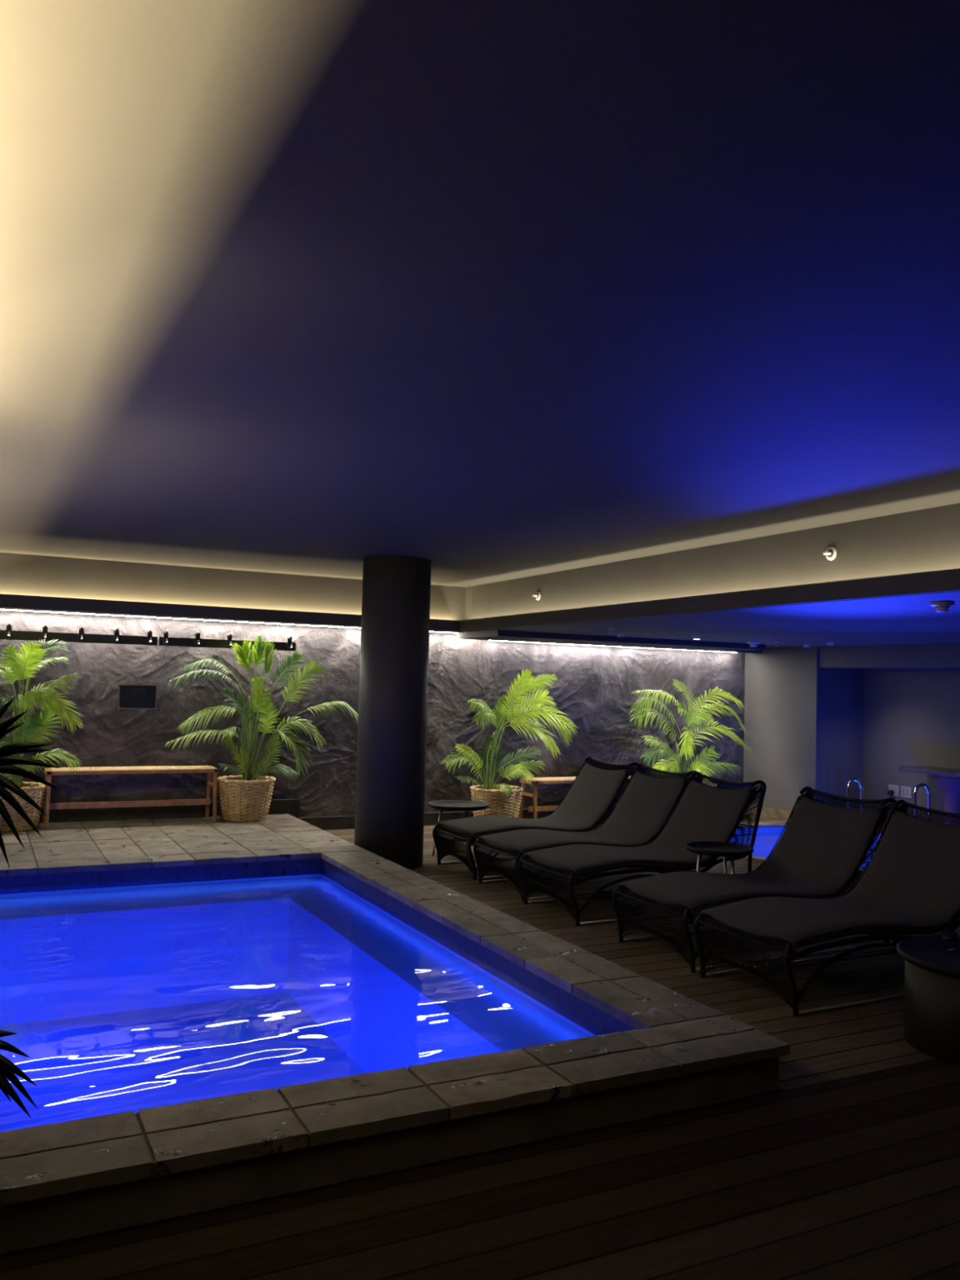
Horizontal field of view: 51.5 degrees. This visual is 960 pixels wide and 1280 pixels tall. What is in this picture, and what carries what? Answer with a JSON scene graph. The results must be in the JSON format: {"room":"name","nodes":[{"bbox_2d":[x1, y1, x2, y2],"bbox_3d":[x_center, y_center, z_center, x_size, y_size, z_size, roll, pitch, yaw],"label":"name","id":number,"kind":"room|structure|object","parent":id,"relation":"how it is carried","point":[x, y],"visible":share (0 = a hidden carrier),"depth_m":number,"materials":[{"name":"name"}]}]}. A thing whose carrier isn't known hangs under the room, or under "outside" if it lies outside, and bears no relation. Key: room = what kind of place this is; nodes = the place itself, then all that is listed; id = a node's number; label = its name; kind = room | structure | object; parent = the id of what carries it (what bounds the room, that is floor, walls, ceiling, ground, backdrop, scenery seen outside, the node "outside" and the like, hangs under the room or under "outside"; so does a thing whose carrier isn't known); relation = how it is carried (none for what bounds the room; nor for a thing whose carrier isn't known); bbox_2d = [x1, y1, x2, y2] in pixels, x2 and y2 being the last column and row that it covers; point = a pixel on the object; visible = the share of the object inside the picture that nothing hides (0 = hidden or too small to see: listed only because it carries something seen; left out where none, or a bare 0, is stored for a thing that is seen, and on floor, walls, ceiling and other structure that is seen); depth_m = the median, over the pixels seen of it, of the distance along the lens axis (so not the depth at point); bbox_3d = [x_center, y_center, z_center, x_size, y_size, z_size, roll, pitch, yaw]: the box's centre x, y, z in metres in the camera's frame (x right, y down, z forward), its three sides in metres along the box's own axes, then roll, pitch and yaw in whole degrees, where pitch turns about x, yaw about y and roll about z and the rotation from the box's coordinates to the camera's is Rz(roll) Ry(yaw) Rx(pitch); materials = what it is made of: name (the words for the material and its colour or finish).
{"room":"spa","nodes":[
{"label":"spa","id":0,"kind":"room"},
{"bbox_2d":[0,609,745,822],"bbox_3d":[-1.242,0.888,10.583,10.600,2.200,0.025,3,-3,-27],"label":"wall","id":1,"kind":"structure","parent":0,"point":[594,686],"depth_m":10.42,"materials":[{"name":"stone"}]},
{"bbox_2d":[0,622,157,645],"bbox_3d":[-3.818,-0.059,9.165,1.645,0.149,0.108,3,-3,-27],"label":"coat rack","id":2,"kind":"object","parent":1,"relation":"attached to","point":[8,634],"visible":1,"depth_m":9.24,"materials":[{"name":"black metal"}]},
{"bbox_2d":[116,684,157,709],"bbox_3d":[-3.270,0.541,9.492,0.350,0.236,0.058,3,-3,-27],"label":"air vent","id":3,"kind":"object","parent":1,"relation":"attached to","point":[130,696],"visible":1,"depth_m":9.47,"materials":[{"name":"black metal"}]},
{"bbox_2d":[158,630,296,650],"bbox_3d":[-2.469,0.007,9.846,1.350,0.149,0.108,3,-3,-27],"label":"coat rack","id":4,"kind":"object","parent":1,"relation":"attached to","point":[165,640],"visible":0.83,"depth_m":9.80,"materials":[{"name":"black metal"}]},
{"bbox_2d":[0,552,465,632],"bbox_3d":[-2.930,-0.510,9.533,6.120,0.590,0.180,3,-3,-27],"label":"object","id":5,"kind":"structure","parent":1,"relation":"attached to","point":[29,575],"depth_m":9.51,"materials":[{"name":"grey paint"}]},
{"bbox_2d":[39,799,613,830],"bbox_3d":[-1.177,1.827,10.531,10.350,0.325,0.055,3,-3,-27],"label":"baseboard","id":6,"kind":"structure","parent":1,"relation":"attached to","point":[277,806],"depth_m":9.72,"materials":[{"name":"wood"}]},
{"bbox_2d":[0,817,778,1254],"bbox_3d":[-2.362,1.671,6.027,4.365,0.173,7.005,3,-3,-27],"label":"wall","id":7,"kind":"structure","parent":0,"point":[26,1224],"depth_m":3.10,"materials":[{"name":"paint"}]},
{"bbox_2d":[0,854,652,1257],"bbox_3d":[-2.075,2.039,5.042,4.020,0.965,4.360,3,-3,-27],"label":"basin","id":8,"kind":"object","parent":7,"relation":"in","point":[122,990],"visible":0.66,"depth_m":6.61,"materials":[{"name":"blue tile"}]},
{"bbox_2d":[26,817,736,1173],"bbox_3d":[-2.329,1.598,6.005,4.378,0.029,6.978,3,-3,-27],"label":"kerb","id":9,"kind":"object","parent":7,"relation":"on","point":[154,1163],"visible":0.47,"depth_m":3.23,"materials":[{"name":"grey stone"}]},
{"bbox_2d":[0,813,790,1206],"bbox_3d":[-2.323,1.594,6.007,4.378,0.047,6.988,3,-3,-27],"label":"pool coping","id":10,"kind":"object","parent":9,"relation":"on","point":[54,1159],"visible":0.97,"depth_m":3.66,"materials":[{"name":"stone"}]},
{"bbox_2d":[0,638,83,831],"bbox_3d":[-3.937,0.807,8.665,0.900,1.679,0.663,3,-3,-31],"label":"potted palm","id":11,"kind":"object","parent":10,"relation":"on","point":[34,790],"visible":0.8,"depth_m":8.63,"materials":[{"name":"plant"}]},
{"bbox_2d":[42,764,218,828],"bbox_3d":[-3.232,1.437,9.241,1.500,0.513,0.371,3,-3,-27],"label":"bench","id":12,"kind":"object","parent":10,"relation":"on","point":[49,771],"visible":0.97,"depth_m":9.18,"materials":[{"name":"brown wood"}]},
{"bbox_2d":[164,635,358,822],"bbox_3d":[-2.085,0.841,9.660,1.910,1.799,0.688,2,-3,-20],"label":"potted palm","id":13,"kind":"object","parent":10,"relation":"on","point":[246,797],"visible":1,"depth_m":9.60,"materials":[{"name":"plant"}]},
{"bbox_2d":[354,555,431,869],"bbox_3d":[-0.746,0.610,8.519,0.586,2.600,0.586,3,-3,-27],"label":"column","id":14,"kind":"structure","parent":0,"point":[393,703],"depth_m":8.28,"materials":[{"name":"paint"}]},
{"bbox_2d":[0,0,959,587],"bbox_3d":[-0.321,-0.913,4.430,6.140,0.100,11.340,3,-3,-27],"label":"ceiling","id":15,"kind":"structure","parent":0,"point":[486,291],"depth_m":2.55,"materials":[{"name":"grey paint"}]},
{"bbox_2d":[0,1058,959,1279],"bbox_3d":[3.328,1.747,2.401,11.250,0.001,4.570,3,-3,-27],"label":"floor","id":16,"kind":"structure","parent":0,"point":[856,1177],"depth_m":2.94,"materials":[{"name":"brown wood"}]},
{"bbox_2d":[0,696,60,1119],"bbox_3d":[-1.337,0.837,1.790,0.999,1.517,0.434,2,-3,-11],"label":"palm","id":17,"kind":"object","parent":16,"relation":"on","point":[8,1069],"visible":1,"depth_m":2.01,"materials":[{"name":"plant"}]},
{"bbox_2d":[324,812,959,1090],"bbox_3d":[2.655,2.003,8.568,6.870,0.001,7.050,3,-3,-27],"label":"floor","id":18,"kind":"structure","parent":0,"point":[829,1045],"depth_m":5.40,"materials":[{"name":"brown wood"}]},
{"bbox_2d":[428,800,488,858],"bbox_3d":[-0.200,1.708,8.930,0.540,0.476,0.540,3,-3,-27],"label":"side table","id":19,"kind":"object","parent":18,"relation":"on","point":[465,806],"visible":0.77,"depth_m":8.93,"materials":[{"name":"black metal"}]},
{"bbox_2d":[440,668,577,817],"bbox_3d":[0.281,1.171,10.846,1.695,1.739,0.689,3,-3,-27],"label":"potted palm","id":20,"kind":"object","parent":18,"relation":"on","point":[505,801],"visible":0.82,"depth_m":10.79,"materials":[{"name":"plant"}]},
{"bbox_2d":[432,755,639,879],"bbox_3d":[0.486,1.491,8.566,1.662,0.915,0.735,3,-3,-27],"label":"sun lounger","id":21,"kind":"object","parent":18,"relation":"on","point":[595,790],"visible":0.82,"depth_m":8.54,"materials":[{"name":"grey fabric"}]},
{"bbox_2d":[437,763,631,839],"bbox_3d":[0.462,1.377,8.558,1.557,0.563,0.700,3,-3,-27],"label":"cushion","id":22,"kind":"object","parent":21,"relation":"on","point":[595,790],"depth_m":8.59,"materials":[{"name":"grey fabric"}]},
{"bbox_2d":[519,776,630,818],"bbox_3d":[1.191,1.837,11.448,1.500,0.513,0.371,3,-3,-27],"label":"bench","id":23,"kind":"object","parent":18,"relation":"on","point":[539,780],"visible":0.3,"depth_m":11.15,"materials":[{"name":"brown wood"}]},
{"bbox_2d":[473,763,699,901],"bbox_3d":[0.838,1.468,7.826,1.662,0.915,0.735,3,-3,-27],"label":"sun lounger","id":24,"kind":"object","parent":18,"relation":"on","point":[646,803],"visible":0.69,"depth_m":7.82,"materials":[{"name":"black fabric"}]},
{"bbox_2d":[479,771,689,857],"bbox_3d":[0.815,1.354,7.818,1.557,0.563,0.700,3,-3,-27],"label":"cushion","id":25,"kind":"object","parent":24,"relation":"on","point":[646,803],"depth_m":7.87,"materials":[{"name":"grey fabric"}]},
{"bbox_2d":[517,771,766,926],"bbox_3d":[1.160,1.445,7.126,1.662,0.915,0.735,3,-3,-27],"label":"sun lounger","id":26,"kind":"object","parent":18,"relation":"on","point":[703,812],"visible":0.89,"depth_m":7.09,"materials":[{"name":"black wicker"}]},
{"bbox_2d":[524,779,755,877],"bbox_3d":[1.136,1.331,7.118,1.557,0.563,0.700,3,-3,-27],"label":"cushion","id":27,"kind":"object","parent":26,"relation":"on","point":[703,812],"depth_m":7.13,"materials":[{"name":"grey fabric"}]},
{"bbox_2d":[627,679,751,785],"bbox_3d":[2.452,1.302,11.822,1.831,1.676,0.736,3,-3,-27],"label":"potted palm","id":28,"kind":"object","parent":18,"relation":"on","point":[701,717],"visible":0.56,"depth_m":11.75,"materials":[{"name":"plant"}]},
{"bbox_2d":[684,840,753,874],"bbox_3d":[1.616,1.648,6.740,0.450,0.495,0.450,3,-3,-27],"label":"side table","id":29,"kind":"object","parent":18,"relation":"on","point":[724,849],"visible":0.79,"depth_m":6.74,"materials":[{"name":"black metal"}]},
{"bbox_2d":[612,786,898,973],"bbox_3d":[1.697,1.415,6.132,1.662,0.915,0.735,3,-3,-27],"label":"sun lounger","id":30,"kind":"object","parent":18,"relation":"on","point":[821,849],"visible":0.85,"depth_m":6.12,"materials":[{"name":"black wicker"}]},
{"bbox_2d":[618,795,886,915],"bbox_3d":[1.673,1.301,6.124,1.557,0.563,0.700,3,-3,-27],"label":"cushion","id":31,"kind":"object","parent":30,"relation":"on","point":[821,849],"depth_m":6.16,"materials":[{"name":"grey fabric"}]},
{"bbox_2d":[729,827,880,868],"bbox_3d":[3.613,2.494,10.031,2.760,0.800,2.760,3,-3,-27],"label":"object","id":32,"kind":"object","parent":18,"relation":"in","point":[766,839],"visible":0.03,"depth_m":11.37,"materials":[{"name":"paint"}]},
{"bbox_2d":[737,823,881,873],"bbox_3d":[3.624,2.080,10.049,2.960,0.030,2.960,3,-3,-27],"label":"kerb","id":33,"kind":"object","parent":18,"relation":"on","point":[757,859],"visible":0.1,"depth_m":11.34,"materials":[{"name":"grey stone"}]},
{"bbox_2d":[693,799,959,1017],"bbox_3d":[2.041,1.393,5.432,1.662,0.915,0.735,3,-3,-27],"label":"sun lounger","id":34,"kind":"object","parent":18,"relation":"on","point":[910,885],"visible":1,"depth_m":5.36,"materials":[{"name":"black wicker"}]},
{"bbox_2d":[700,810,959,951],"bbox_3d":[2.017,1.279,5.424,1.557,0.563,0.700,3,-3,-27],"label":"cushion","id":35,"kind":"object","parent":34,"relation":"on","point":[910,885],"depth_m":5.43,"materials":[{"name":"grey fabric"}]},
{"bbox_2d":[846,777,863,808],"bbox_3d":[4.348,1.891,11.543,0.234,0.577,0.084,1,-3,2],"label":"handrail","id":36,"kind":"object","parent":18,"relation":"on","point":[854,780],"visible":0.41,"depth_m":11.53,"materials":[{"name":"silver metal"}]},
{"bbox_2d":[912,782,930,820],"bbox_3d":[4.940,1.889,11.126,0.234,0.577,0.084,1,-3,2],"label":"handrail","id":37,"kind":"object","parent":18,"relation":"on","point":[921,784],"visible":0.48,"depth_m":11.12,"materials":[{"name":"silver metal"}]},
{"bbox_2d":[896,935,959,1065],"bbox_3d":[2.216,1.604,4.426,0.670,0.406,0.670,3,-3,-27],"label":"table","id":38,"kind":"object","parent":18,"relation":"on","point":[931,971],"visible":0.92,"depth_m":4.31,"materials":[{"name":"black metal"}]},
{"bbox_2d":[941,930,957,950],"bbox_3d":[2.145,1.374,4.544,0.068,0.075,0.068,3,-3,-27],"label":"tealight holder","id":39,"kind":"object","parent":38,"relation":"on","point":[949,939],"visible":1,"depth_m":4.52,"materials":[{"name":"glass"}]},
{"bbox_2d":[898,765,959,825],"bbox_3d":[5.287,1.772,10.307,0.590,0.755,2.100,3,-3,-27],"label":"bar counter","id":40,"kind":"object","parent":18,"relation":"on","point":[948,780],"depth_m":10.63,"materials":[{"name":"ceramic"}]},
{"bbox_2d":[464,502,959,647],"bbox_3d":[4.665,-0.420,7.032,5.180,0.590,11.500,3,-3,-27],"label":"beam","id":41,"kind":"structure","parent":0,"point":[927,540],"depth_m":6.83,"materials":[{"name":"grey paint"}]},
{"bbox_2d":[0,568,959,631],"bbox_3d":[-0.338,-0.432,4.395,6.120,0.115,11.320,3,-3,-27],"label":"trim","id":42,"kind":"structure","parent":41,"relation":"attached to","point":[943,580],"depth_m":8.36,"materials":[{"name":"grey paint"}]},
{"bbox_2d":[532,591,540,599],"bbox_3d":[0.527,-0.419,9.409,0.057,0.084,0.084,3,-3,-27],"label":"sprinkler","id":43,"kind":"object","parent":41,"relation":"attached to","point":[537,595],"visible":1,"depth_m":9.40,"materials":[{"name":"white metal"}]},
{"bbox_2d":[616,634,624,637],"bbox_3d":[1.456,-0.046,10.329,0.090,0.034,0.090,3,-3,-27],"label":"recessed light","id":44,"kind":"object","parent":41,"relation":"in","point":[618,635],"visible":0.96,"depth_m":10.30,"materials":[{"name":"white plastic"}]},
{"bbox_2d":[692,635,701,639],"bbox_3d":[2.243,-0.024,10.300,0.090,0.038,0.090,3,-3,-27],"label":"recessed light","id":45,"kind":"object","parent":41,"relation":"in","point":[696,637],"visible":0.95,"depth_m":10.27,"materials":[{"name":"white plastic"}]},
{"bbox_2d":[746,641,759,647],"bbox_3d":[3.061,0.047,11.139,0.150,0.062,0.150,3,-3,-27],"label":"smoke detector","id":46,"kind":"object","parent":41,"relation":"attached to","point":[753,644],"visible":0.98,"depth_m":11.10,"materials":[{"name":"white plastic"}]},
{"bbox_2d":[822,546,836,559],"bbox_3d":[2.164,-0.539,6.183,0.057,0.084,0.084,3,-3,-27],"label":"sprinkler","id":47,"kind":"object","parent":41,"relation":"attached to","point":[831,553],"visible":1,"depth_m":6.18,"materials":[{"name":"white metal"}]},
{"bbox_2d":[826,642,834,645],"bbox_3d":[3.823,0.040,10.852,0.090,0.034,0.090,3,-3,-27],"label":"recessed light","id":48,"kind":"object","parent":41,"relation":"in","point":[828,643],"visible":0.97,"depth_m":10.82,"materials":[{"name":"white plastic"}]},
{"bbox_2d":[928,600,954,612],"bbox_3d":[2.727,-0.196,5.874,0.136,0.062,0.136,3,-3,-27],"label":"smoke detector","id":49,"kind":"object","parent":41,"relation":"attached to","point":[941,606],"visible":0.99,"depth_m":5.84,"materials":[{"name":"white plastic"}]},
{"bbox_2d":[491,591,959,646],"bbox_3d":[4.758,-0.143,6.532,5.120,0.005,10.540,3,-3,-27],"label":"lining","id":50,"kind":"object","parent":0,"point":[904,619],"visible":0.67,"depth_m":8.29,"materials":[{"name":"paint"}]},
{"bbox_2d":[742,646,864,811],"bbox_3d":[4.061,1.163,12.592,0.790,2.110,1.290,3,-3,-27],"label":"wall","id":51,"kind":"structure","parent":0,"point":[804,721],"depth_m":12.15,"materials":[{"name":"grey paint"}]},
{"bbox_2d":[457,630,766,653],"bbox_3d":[1.852,0.032,11.502,4.230,0.065,0.960,3,-3,-27],"label":"trim","id":52,"kind":"structure","parent":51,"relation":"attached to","point":[493,635],"depth_m":10.98,"materials":[{"name":"grey paint"}]},
{"bbox_2d":[746,804,791,819],"bbox_3d":[3.687,2.147,12.305,0.050,0.100,1.170,3,-3,-27],"label":"baseboard","id":53,"kind":"structure","parent":51,"relation":"attached to","point":[777,813],"depth_m":12.33,"materials":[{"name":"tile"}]},
{"bbox_2d":[862,669,959,825],"bbox_3d":[6.829,1.040,8.179,0.160,2.110,11.670,3,-3,-27],"label":"wall","id":54,"kind":"structure","parent":0,"point":[912,717],"depth_m":11.59,"materials":[{"name":"grey paint"}]},
{"bbox_2d":[818,642,959,669],"bbox_3d":[6.736,0.076,7.435,0.760,0.255,10.375,3,-3,-27],"label":"ceiling beam","id":55,"kind":"structure","parent":54,"relation":"attached to","point":[924,655],"depth_m":10.97,"materials":[{"name":"grey paint"}]},
{"bbox_2d":[888,784,899,796],"bbox_3d":[4.889,1.778,11.754,0.015,0.130,0.150,3,-3,-27],"label":"wall socket","id":56,"kind":"object","parent":54,"relation":"attached to","point":[895,788],"visible":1,"depth_m":11.73,"materials":[{"name":"grey plastic"}]},
{"bbox_2d":[887,789,893,797],"bbox_3d":[4.850,1.838,11.755,0.051,0.132,0.060,3,-3,-27],"label":"plug","id":57,"kind":"object","parent":56,"relation":"attached to","point":[890,792],"visible":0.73,"depth_m":11.73,"materials":[{"name":"black plastic"}]},
{"bbox_2d":[900,786,911,798],"bbox_3d":[4.968,1.774,11.598,0.015,0.130,0.150,3,-3,-27],"label":"wall socket","id":58,"kind":"object","parent":54,"relation":"attached to","point":[905,792],"visible":1,"depth_m":11.59,"materials":[{"name":"grey plastic"}]},
{"bbox_3d":[4.439,0.385,0.388,11.500,2.600,0.100,3,-3,-27],"label":"wall","id":59,"kind":"structure","parent":0,"visible":0},
{"bbox_2d":[0,608,457,633],"bbox_3d":[-2.861,-0.218,9.699,6.420,0.034,0.040,3,-3,-27],"label":"led strip","id":60,"kind":"object","parent":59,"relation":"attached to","point":[0,609],"visible":0.11,"depth_m":9.68,"materials":[{"name":"white"}]},
{"bbox_3d":[-1.112,-0.436,10.677,10.400,0.540,0.220,3,-3,-27],"label":"trim","id":61,"kind":"structure","parent":0,"visible":0},
{"bbox_3d":[-1.218,-0.117,10.545,10.120,0.114,0.050,3,-3,-27],"label":"trim","id":62,"kind":"structure","parent":61,"relation":"attached to","visible":0},
{"bbox_2d":[488,640,724,652],"bbox_3d":[1.703,0.068,12.004,3.580,0.032,0.040,3,-3,-27],"label":"led strip","id":63,"kind":"object","parent":62,"relation":"attached to","point":[489,640],"visible":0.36,"depth_m":11.89,"materials":[{"name":"white"}]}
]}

